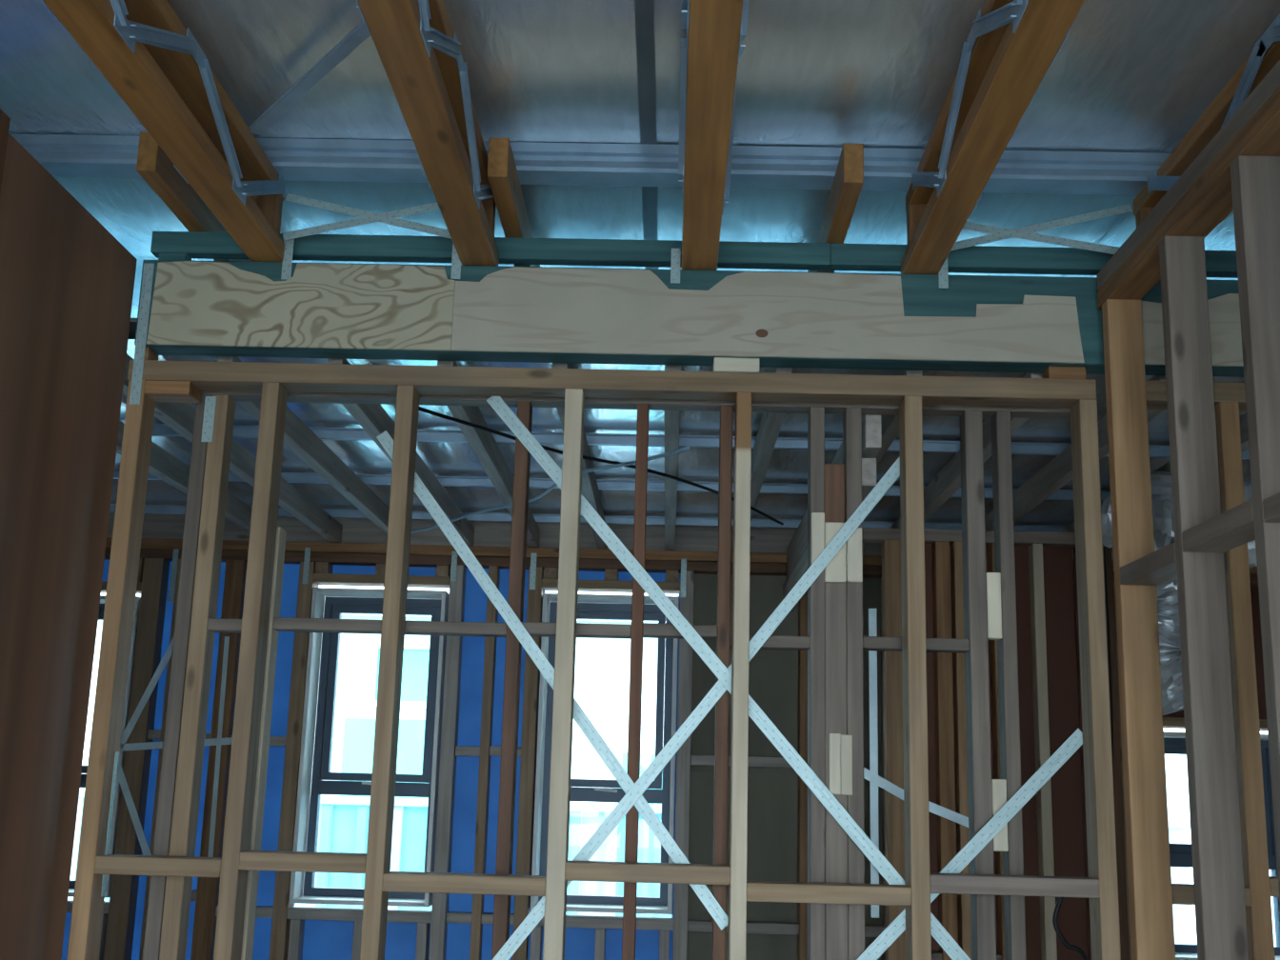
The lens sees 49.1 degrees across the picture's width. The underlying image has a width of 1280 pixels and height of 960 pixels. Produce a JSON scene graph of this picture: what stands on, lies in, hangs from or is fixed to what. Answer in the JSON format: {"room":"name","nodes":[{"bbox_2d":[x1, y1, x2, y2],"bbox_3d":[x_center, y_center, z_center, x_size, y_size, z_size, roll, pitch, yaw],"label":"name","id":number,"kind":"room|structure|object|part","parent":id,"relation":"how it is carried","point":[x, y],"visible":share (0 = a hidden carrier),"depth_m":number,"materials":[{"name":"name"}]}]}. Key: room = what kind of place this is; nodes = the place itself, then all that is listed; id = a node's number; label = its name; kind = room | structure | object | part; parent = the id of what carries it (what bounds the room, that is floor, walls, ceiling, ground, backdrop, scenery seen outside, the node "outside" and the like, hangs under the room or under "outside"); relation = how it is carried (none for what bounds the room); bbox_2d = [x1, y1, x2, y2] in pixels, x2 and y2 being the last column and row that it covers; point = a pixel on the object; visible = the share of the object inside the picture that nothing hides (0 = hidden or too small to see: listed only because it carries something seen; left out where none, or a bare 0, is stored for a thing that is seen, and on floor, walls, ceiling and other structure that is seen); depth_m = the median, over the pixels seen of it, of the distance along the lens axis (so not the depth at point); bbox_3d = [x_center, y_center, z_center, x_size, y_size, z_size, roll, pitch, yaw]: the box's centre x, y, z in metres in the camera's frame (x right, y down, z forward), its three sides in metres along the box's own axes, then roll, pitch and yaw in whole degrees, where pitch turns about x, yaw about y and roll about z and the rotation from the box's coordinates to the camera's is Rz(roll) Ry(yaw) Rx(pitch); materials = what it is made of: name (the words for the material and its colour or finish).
{"room":"construction site","nodes":[
{"label":"construction site","id":0,"kind":"room"},
{"bbox_2d":[0,108,137,959],"bbox_3d":[-1.442,0.422,1.974,0.030,2.830,3.185,1,-12,1],"label":"wall","id":1,"kind":"structure","parent":0,"point":[67,283],"depth_m":3.31,"materials":[{"name":"brown wood"}]},
{"bbox_2d":[66,346,1120,959],"bbox_3d":[-0.116,0.929,3.537,2.590,2.566,0.102,1,-12,1],"label":"wall frame","id":2,"kind":"object","parent":1,"relation":"attached to","point":[739,380],"visible":0.98,"depth_m":3.61,"materials":[{"name":"beige wood"}]},
{"bbox_3d":[-0.084,-0.260,3.787,2.590,0.056,0.090,1,-12,1],"label":"plate","id":3,"kind":"part","parent":2,"relation":"part of","materials":[{"name":"beige wood"}]},
{"bbox_2d":[129,260,1243,404],"bbox_3d":[0.739,-0.348,3.786,4.213,0.412,0.100,1,-12,1],"label":"lintel beam","id":4,"kind":"structure","parent":2,"relation":"on","point":[387,311],"depth_m":3.77,"materials":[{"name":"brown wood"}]},
{"bbox_2d":[40,0,286,261],"bbox_3d":[-1.068,-1.306,1.038,0.124,0.204,5.840,1,-12,1],"label":"roof truss","id":5,"kind":"object","parent":4,"relation":"on","point":[157,67],"visible":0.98,"depth_m":3.12,"materials":[{"name":"orange wood"}]},
{"bbox_2d":[280,238,294,279],"bbox_3d":[-0.966,-0.604,3.839,0.026,0.128,0.047,5,-13,-15],"label":"cleat","id":6,"kind":"object","parent":5,"relation":"attached to","point":[287,264],"visible":0.95,"depth_m":3.82,"materials":[{"name":"silver metal"}]},
{"bbox_2d":[248,20,370,135],"bbox_3d":[-0.743,-0.938,3.227,0.034,0.012,0.777,10,-15,-35],"label":"strut","id":7,"kind":"object","parent":5,"relation":"attached to","point":[360,32],"visible":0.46,"depth_m":3.24,"materials":[{"name":"grey metal"}]},
{"bbox_2d":[282,193,451,239],"bbox_3d":[-0.728,-0.713,3.814,0.487,0.136,0.006,1,-12,1],"label":"brace","id":8,"kind":"object","parent":5,"relation":"attached to","point":[365,217],"visible":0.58,"depth_m":3.81,"materials":[{"name":"silver metal"}]},
{"bbox_2d":[150,231,249,260],"bbox_3d":[-1.219,-0.644,3.911,0.277,0.085,0.046,1,-12,1],"label":"blocking","id":9,"kind":"object","parent":4,"relation":"on","point":[187,246],"depth_m":3.89,"materials":[{"name":"teal wood"}]},
{"bbox_2d":[136,131,251,261],"bbox_3d":[-1.227,-0.700,4.110,0.050,0.106,1.205,1,-12,1],"label":"rafter","id":10,"kind":"object","parent":9,"relation":"on","point":[153,165],"visible":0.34,"depth_m":3.67,"materials":[{"name":"orange wood"}]},
{"bbox_2d":[292,234,453,262],"bbox_3d":[-0.739,-0.636,3.901,0.443,0.079,0.046,1,-12,1],"label":"blocking","id":11,"kind":"object","parent":4,"relation":"on","point":[351,248],"depth_m":3.88,"materials":[{"name":"teal wood"}]},
{"bbox_2d":[355,0,499,266],"bbox_3d":[-0.488,-1.293,1.024,0.124,0.204,5.840,1,-12,1],"label":"roof truss","id":12,"kind":"object","parent":4,"relation":"on","point":[419,52],"visible":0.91,"depth_m":3.05,"materials":[{"name":"orange wood"}]},
{"bbox_2d":[450,243,460,279],"bbox_3d":[-0.494,-0.591,3.828,0.026,0.103,0.047,-2,-13,18],"label":"cleat","id":13,"kind":"object","parent":12,"relation":"attached to","point":[455,261],"visible":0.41,"depth_m":3.81,"materials":[{"name":"silver metal"}]},
{"bbox_2d":[494,237,681,267],"bbox_3d":[-0.144,-0.623,3.887,0.517,0.079,0.046,1,-12,1],"label":"blocking","id":14,"kind":"object","parent":4,"relation":"on","point":[511,250],"depth_m":3.87,"materials":[{"name":"teal wood"}]},
{"bbox_2d":[487,137,539,266],"bbox_3d":[-0.344,-0.680,4.090,0.050,0.106,1.205,1,-12,1],"label":"rafter","id":15,"kind":"object","parent":14,"relation":"on","point":[503,177],"visible":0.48,"depth_m":3.62,"materials":[{"name":"orange wood"}]},
{"bbox_2d":[678,0,749,270],"bbox_3d":[0.112,-1.280,1.011,0.124,0.204,5.840,1,-12,1],"label":"roof truss","id":16,"kind":"object","parent":4,"relation":"on","point":[717,29],"visible":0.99,"depth_m":2.98,"materials":[{"name":"orange wood"}]},
{"bbox_2d":[9,133,1170,195],"bbox_3d":[0.105,-0.841,3.745,8.200,0.084,0.090,1,-12,1],"label":"batten","id":17,"kind":"object","parent":16,"relation":"on","point":[296,159],"visible":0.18,"depth_m":3.72,"materials":[{"name":"silver metal"}]},
{"bbox_2d":[670,247,681,283],"bbox_3d":[0.102,-0.577,3.813,0.026,0.101,0.047,-2,-13,18],"label":"cleat","id":18,"kind":"object","parent":16,"relation":"attached to","point":[675,261],"visible":0.88,"depth_m":3.79,"materials":[{"name":"silver metal"}]},
{"bbox_2d":[717,240,907,271],"bbox_3d":[0.474,-0.610,3.873,0.520,0.079,0.046,1,-12,1],"label":"blocking","id":19,"kind":"object","parent":4,"relation":"on","point":[761,255],"depth_m":3.85,"materials":[{"name":"teal wood"}]},
{"bbox_2d":[807,143,863,272],"bbox_3d":[0.542,-0.661,4.069,0.050,0.106,1.205,1,-12,1],"label":"rafter","id":20,"kind":"object","parent":19,"relation":"on","point":[848,182],"visible":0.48,"depth_m":3.60,"materials":[{"name":"orange wood"}]},
{"bbox_2d":[900,0,1084,274],"bbox_3d":[0.711,-1.266,0.997,0.124,0.204,5.840,1,-12,1],"label":"roof truss","id":21,"kind":"object","parent":4,"relation":"on","point":[1010,46],"visible":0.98,"depth_m":3.01,"materials":[{"name":"orange wood"}]},
{"bbox_2d":[938,257,948,288],"bbox_3d":[0.813,-0.558,3.796,0.026,0.095,0.047,5,-13,-15],"label":"cleat","id":22,"kind":"object","parent":21,"relation":"attached to","point":[943,274],"visible":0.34,"depth_m":3.77,"materials":[{"name":"silver metal"}]},
{"bbox_2d":[947,245,1113,275],"bbox_3d":[1.070,-0.596,3.859,0.450,0.079,0.046,1,-12,1],"label":"blocking","id":23,"kind":"object","parent":4,"relation":"on","point":[974,259],"depth_m":3.84,"materials":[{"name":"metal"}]},
{"bbox_2d":[1132,13,1279,239],"bbox_3d":[1.321,-1.253,0.983,0.124,0.204,5.840,1,-12,1],"label":"roof truss","id":24,"kind":"object","parent":4,"relation":"on","point":[1265,54],"visible":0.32,"depth_m":3.25,"materials":[{"name":"orange wood"}]},
{"bbox_2d":[951,203,1132,254],"bbox_3d":[1.070,-0.676,3.773,0.515,0.155,0.006,1,-12,1],"label":"brace","id":25,"kind":"object","parent":24,"relation":"attached to","point":[1025,232],"visible":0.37,"depth_m":3.77,"materials":[{"name":"silver metal"}]},
{"bbox_2d":[1204,250,1237,278],"bbox_3d":[1.587,-0.584,3.847,0.084,0.078,0.046,1,-12,1],"label":"blocking","id":26,"kind":"object","parent":4,"relation":"on","point":[1221,264],"depth_m":3.83,"materials":[{"name":"teal metal"}]},
{"bbox_2d":[142,389,1070,959],"bbox_3d":[-0.098,0.983,3.625,2.520,2.498,0.084,1,-12,1],"label":"wall frame","id":27,"kind":"object","parent":1,"relation":"attached to","point":[834,643],"visible":0.88,"depth_m":3.71,"materials":[{"name":"beige wood"}]},
{"bbox_2d":[217,356,389,535],"bbox_3d":[-1.132,-0.026,5.230,0.045,0.089,2.732,1,-12,1],"label":"rafter","id":28,"kind":"object","parent":27,"relation":"on","point":[298,436],"visible":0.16,"depth_m":5.01,"materials":[{"name":"grey wood"}]},
{"bbox_2d":[326,358,474,545],"bbox_3d":[-0.824,-0.019,5.223,0.045,0.089,2.732,1,-12,1],"label":"joist","id":29,"kind":"object","parent":27,"relation":"on","point":[372,418],"visible":0.4,"depth_m":5.05,"materials":[{"name":"grey wood"}]},
{"bbox_2d":[437,360,539,547],"bbox_3d":[-0.516,-0.012,5.216,0.045,0.089,2.732,1,-12,1],"label":"joist","id":30,"kind":"object","parent":27,"relation":"on","point":[482,443],"visible":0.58,"depth_m":4.78,"materials":[{"name":"grey wood"}]},
{"bbox_2d":[551,362,607,549],"bbox_3d":[-0.198,-0.005,5.208,0.045,0.089,2.732,1,-12,1],"label":"joist","id":31,"kind":"object","parent":27,"relation":"on","point":[590,490],"visible":0.3,"depth_m":5.16,"materials":[{"name":"grey wood"}]},
{"bbox_2d":[411,446,690,533],"bbox_3d":[-0.455,0.072,5.237,0.103,0.017,2.150,9,-14,-31],"label":"cable","id":32,"kind":"object","parent":31,"relation":"attached to","point":[685,449],"visible":0.67,"depth_m":4.97,"materials":[{"name":"plastic"}]},
{"bbox_2d":[419,406,783,525],"bbox_3d":[-0.020,-0.031,4.787,0.127,0.016,2.189,-7,-15,36],"label":"cable","id":33,"kind":"object","parent":31,"relation":"attached to","point":[423,410],"visible":0.61,"depth_m":4.61,"materials":[{"name":"rubber"}]},
{"bbox_3d":[-0.065,-0.220,3.891,2.520,0.032,0.070,1,-12,1],"label":"plate","id":34,"kind":"part","parent":27,"relation":"part of","materials":[{"name":"beige wood"}]},
{"bbox_2d":[664,364,680,550],"bbox_3d":[0.115,0.002,5.201,0.045,0.089,2.732,1,-12,1],"label":"joist","id":35,"kind":"object","parent":27,"relation":"on","point":[671,417],"visible":0.58,"depth_m":4.82,"materials":[{"name":"grey wood"}]},
{"bbox_2d":[109,503,1067,532],"bbox_3d":[0.143,0.189,6.372,7.800,0.034,0.060,1,-12,1],"label":"batten","id":36,"kind":"object","parent":35,"relation":"on","point":[149,509],"visible":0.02,"depth_m":6.36,"materials":[{"name":"metal"}]},
{"bbox_2d":[113,468,1110,500],"bbox_3d":[0.129,0.027,5.619,7.800,0.034,0.060,1,-12,1],"label":"batten","id":37,"kind":"object","parent":35,"relation":"on","point":[290,477],"visible":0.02,"depth_m":5.61,"materials":[{"name":"metal"}]},
{"bbox_2d":[152,423,1249,459],"bbox_3d":[0.116,-0.134,4.877,7.800,0.034,0.060,1,-12,1],"label":"batten","id":38,"kind":"object","parent":35,"relation":"on","point":[159,430],"visible":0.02,"depth_m":4.87,"materials":[{"name":"metal"}]},
{"bbox_2d":[731,367,791,552],"bbox_3d":[0.420,0.009,5.194,0.045,0.089,2.732,1,-12,1],"label":"joist","id":39,"kind":"object","parent":27,"relation":"on","point":[770,423],"visible":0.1,"depth_m":4.52,"materials":[{"name":"grey wood"}]},
{"bbox_2d":[875,370,922,465],"bbox_3d":[0.780,0.017,5.186,0.045,0.089,2.732,1,-12,1],"label":"joist","id":40,"kind":"object","parent":27,"relation":"on","point":[890,424],"visible":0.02,"depth_m":4.23,"materials":[{"name":"grey wood"}]},
{"bbox_2d":[880,372,1042,555],"bbox_3d":[1.120,0.024,5.178,0.045,0.089,2.732,1,-12,1],"label":"joist","id":41,"kind":"object","parent":27,"relation":"on","point":[948,481],"visible":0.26,"depth_m":4.97,"materials":[{"name":"grey wood"}]},
{"bbox_2d":[128,318,137,339],"bbox_3d":[0.078,-0.971,2.459,8.800,0.493,9.600,1,-12,1],"label":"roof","id":42,"kind":"structure","parent":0,"point":[132,325],"depth_m":3.98,"materials":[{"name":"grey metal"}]},
{"bbox_2d":[0,0,1279,525],"bbox_3d":[0.059,-0.955,2.302,8.430,0.487,8.900,1,-12,1],"label":"roof","id":43,"kind":"structure","parent":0,"point":[1128,75],"depth_m":3.52,"materials":[{"name":"metal"}]},
{"bbox_2d":[60,512,1267,959],"bbox_3d":[0.082,1.488,6.277,8.340,2.636,0.110,1,-12,1],"label":"wall","id":44,"kind":"structure","parent":0,"point":[457,926],"depth_m":6.34,"materials":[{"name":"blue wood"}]},
{"bbox_2d":[68,595,140,898],"bbox_3d":[-2.657,1.208,6.448,0.645,1.340,0.224,1,-12,1],"label":"window","id":45,"kind":"structure","parent":44,"relation":"in","point":[102,597],"depth_m":6.38,"materials":[{"name":"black metal"}]},
{"bbox_3d":[-2.655,1.225,6.527,0.607,1.302,0.050,1,-12,1],"label":"frame","id":46,"kind":"part","parent":45,"relation":"part of","materials":[{"name":"black metal"}]},
{"bbox_3d":[-2.649,0.994,6.586,0.533,0.751,0.044,1,-12,1],"label":"sash","id":47,"kind":"part","parent":45,"relation":"part of","materials":[{"name":"glass"}]},
{"bbox_2d":[116,420,251,532],"bbox_3d":[-1.759,-0.040,5.245,0.045,0.089,2.732,1,-12,1],"label":"joist","id":48,"kind":"object","parent":44,"relation":"attached to","point":[163,465],"visible":0.2,"depth_m":5.27,"materials":[{"name":"grey wood"}]},
{"bbox_2d":[122,354,342,542],"bbox_3d":[-1.444,-0.033,5.237,0.045,0.089,2.732,1,-12,1],"label":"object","id":49,"kind":"object","parent":44,"relation":"attached to","point":[179,417],"visible":0.52,"depth_m":5.13,"materials":[{"name":"grey wood"}]},
{"bbox_2d":[288,587,449,907],"bbox_3d":[-1.218,1.211,6.421,0.618,1.400,0.224,1,-12,1],"label":"window","id":50,"kind":"structure","parent":44,"relation":"in","point":[434,604],"depth_m":6.44,"materials":[{"name":"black metal"}]},
{"bbox_3d":[-1.210,0.997,6.559,0.506,0.811,0.044,1,-12,1],"label":"sash","id":51,"kind":"part","parent":50,"relation":"part of","materials":[{"name":"glass"}]},
{"bbox_3d":[-1.508,0.367,6.543,5.100,0.045,0.090,1,-12,1],"label":"plate","id":52,"kind":"part","parent":44,"relation":"part of","materials":[{"name":"brown wood"}]},
{"bbox_3d":[-1.506,0.321,6.553,5.100,0.045,0.090,1,-12,1],"label":"plate","id":53,"kind":"part","parent":44,"relation":"part of","materials":[{"name":"brown wood"}]},
{"bbox_2d":[530,593,678,914],"bbox_3d":[-0.151,1.234,6.396,0.622,1.400,0.224,1,-12,1],"label":"window","id":54,"kind":"structure","parent":44,"relation":"in","point":[590,607],"depth_m":6.41,"materials":[{"name":"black metal"}]},
{"bbox_3d":[-0.143,1.020,6.534,0.510,0.811,0.044,1,-12,1],"label":"sash","id":55,"kind":"part","parent":54,"relation":"part of","materials":[{"name":"black metal"}]},
{"bbox_2d":[783,414,881,598],"bbox_3d":[0.666,0.165,5.165,0.060,0.255,2.590,1,-12,1],"label":"beam","id":56,"kind":"structure","parent":44,"relation":"attached to","point":[871,427],"depth_m":4.02,"materials":[{"name":"grey wood"}]},
{"bbox_3d":[2.660,0.459,6.447,3.240,0.045,0.090,1,-12,1],"label":"plate","id":57,"kind":"part","parent":44,"relation":"part of","materials":[{"name":"brown wood"}]},
{"bbox_3d":[2.661,0.413,6.456,3.240,0.045,0.090,1,-12,1],"label":"plate","id":58,"kind":"part","parent":44,"relation":"part of","materials":[{"name":"brown wood"}]},
{"bbox_2d":[984,375,1165,530],"bbox_3d":[1.469,0.032,5.170,0.045,0.089,2.732,1,-12,1],"label":"joist","id":59,"kind":"object","parent":44,"relation":"attached to","point":[1055,474],"visible":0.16,"depth_m":4.95,"materials":[{"name":"grey wood"}]},
{"bbox_2d":[1058,412,1248,532],"bbox_3d":[1.869,0.041,5.161,0.045,0.089,2.732,1,-12,1],"label":"joist","id":60,"kind":"object","parent":44,"relation":"attached to","point":[1243,418],"visible":0.02,"depth_m":4.27,"materials":[{"name":"grey wood"}]},
{"bbox_2d":[1150,470,1183,715],"bbox_3d":[1.851,0.399,4.926,0.244,0.858,0.341,1,-12,1],"label":"flexible duct","id":61,"kind":"object","parent":60,"relation":"hanging from","point":[1170,647],"visible":0.18,"depth_m":4.86,"materials":[{"name":"metal"}]},
{"bbox_2d":[1100,483,1252,548],"bbox_3d":[2.335,0.138,4.699,1.580,0.264,0.310,1,-12,1],"label":"flexible duct","id":62,"kind":"object","parent":60,"relation":"hanging from","point":[1162,510],"visible":0.12,"depth_m":4.64,"materials":[{"name":"metal"}]},
{"bbox_2d":[1153,528,1257,568],"bbox_3d":[1.949,0.225,4.341,0.914,0.185,0.182,1,-12,1],"label":"flexible duct","id":63,"kind":"object","parent":62,"relation":"attached to","point":[1161,540],"visible":0.07,"depth_m":4.30,"materials":[{"name":"metal"}]},
{"bbox_2d":[1163,731,1279,959],"bbox_3d":[2.570,1.632,6.261,0.680,0.980,0.224,1,-12,1],"label":"window","id":64,"kind":"structure","parent":44,"relation":"in","point":[1181,855],"depth_m":6.32,"materials":[{"name":"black metal"}]},
{"bbox_3d":[2.577,1.457,6.390,0.568,0.471,0.044,1,-12,1],"label":"sash","id":65,"kind":"part","parent":64,"relation":"part of","materials":[{"name":"blue metal"}]},
{"bbox_3d":[-0.003,1.914,1.715,8.400,0.120,8.960,1,-12,1],"label":"floor","id":66,"kind":"structure","parent":0,"visible":0},
{"bbox_2d":[862,527,1129,959],"bbox_3d":[1.267,1.373,5.041,0.959,2.405,0.086,1,-12,1],"label":"wall frame","id":67,"kind":"object","parent":66,"relation":"on","point":[1053,839],"visible":0.56,"depth_m":5.13,"materials":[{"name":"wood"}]},
{"bbox_3d":[1.308,0.219,5.285,0.940,0.045,0.070,1,-12,1],"label":"plate","id":68,"kind":"part","parent":67,"relation":"part of","materials":[{"name":"grey wood"}]},
{"bbox_2d":[1052,897,1088,959],"bbox_3d":[1.248,1.738,3.900,0.163,1.211,0.014,1,-12,1],"label":"cable","id":69,"kind":"object","parent":66,"relation":"on","point":[1067,945],"visible":0.57,"depth_m":3.99,"materials":[{"name":"rubber"}]},
{"bbox_2d":[1102,546,1114,795],"bbox_3d":[1.211,1.207,3.554,0.033,2.100,0.022,1,-12,1],"label":"cable","id":70,"kind":"object","parent":66,"relation":"on","point":[1104,548],"visible":0.27,"depth_m":3.71,"materials":[{"name":"rubber"}]},
{"bbox_2d":[1096,60,1279,959],"bbox_3d":[1.206,0.510,2.009,0.090,2.812,2.985,1,-12,1],"label":"wall frame","id":71,"kind":"object","parent":66,"relation":"on","point":[1239,168],"visible":1,"depth_m":3.07,"materials":[{"name":"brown wood"}]},
{"bbox_3d":[1.248,-0.767,2.639,0.090,0.049,2.280,1,-12,1],"label":"plate","id":72,"kind":"part","parent":71,"relation":"part of","materials":[{"name":"brown wood"}]},
{"bbox_3d":[1.247,-0.718,2.631,0.090,0.047,2.285,1,-12,1],"label":"plate","id":73,"kind":"part","parent":71,"relation":"part of","materials":[{"name":"brown wood"}]},
{"bbox_2d":[1145,380,1279,959],"bbox_3d":[2.025,0.975,3.482,1.470,2.566,0.090,1,-12,1],"label":"wall frame","id":74,"kind":"object","parent":66,"relation":"on","point":[1230,397],"visible":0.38,"depth_m":3.54,"materials":[{"name":"beige wood"}]},
{"bbox_3d":[2.057,-0.212,3.737,1.470,0.056,0.090,1,-12,1],"label":"plate","id":75,"kind":"part","parent":74,"relation":"part of","materials":[{"name":"beige wood"}]},
{"label":"outside","id":76,"kind":"structure","parent":0,"visible":0},
{"bbox_3d":[0.023,2.627,3.526,52.000,0.150,60.000,1,-12,1],"label":"ground","id":77,"kind":"structure","parent":76,"visible":0},
{"bbox_2d":[67,789,1193,943],"bbox_3d":[-0.456,2.895,9.014,8.000,1.590,0.055,1,-12,1],"label":"fence","id":78,"kind":"object","parent":77,"relation":"on","point":[349,823],"visible":0.09,"depth_m":9.14,"materials":[{"name":"teal metal"}]},
{"bbox_3d":[-0.436,2.138,9.157,8.000,0.050,0.015,1,-12,1],"label":"rail","id":79,"kind":"part","parent":78,"relation":"part of","materials":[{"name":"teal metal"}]},
{"bbox_2d":[80,584,1276,946],"bbox_3d":[-0.734,2.591,14.035,16.800,4.300,3.500,1,-12,1],"label":"neighbouring house","id":80,"kind":"structure","parent":77,"relation":"on","point":[602,665],"depth_m":12.87,"materials":[{"name":"grey metal"}]},
{"bbox_3d":[-2.124,2.952,12.678,1.200,1.550,0.050,1,-12,1],"label":"wall panel","id":81,"kind":"part","parent":80,"relation":"part of","materials":[{"name":"white"}]},
{"bbox_3d":[-2.118,1.803,12.925,0.630,0.480,0.010,1,-12,1],"label":"pane","id":82,"kind":"part","parent":80,"relation":"part of","materials":[{"name":"clear glass"}]},
{"bbox_3d":[0.647,3.136,12.587,1.750,1.300,0.050,1,-12,1],"label":"wall panel","id":83,"kind":"part","parent":80,"relation":"part of","materials":[{"name":"white"}]}
]}

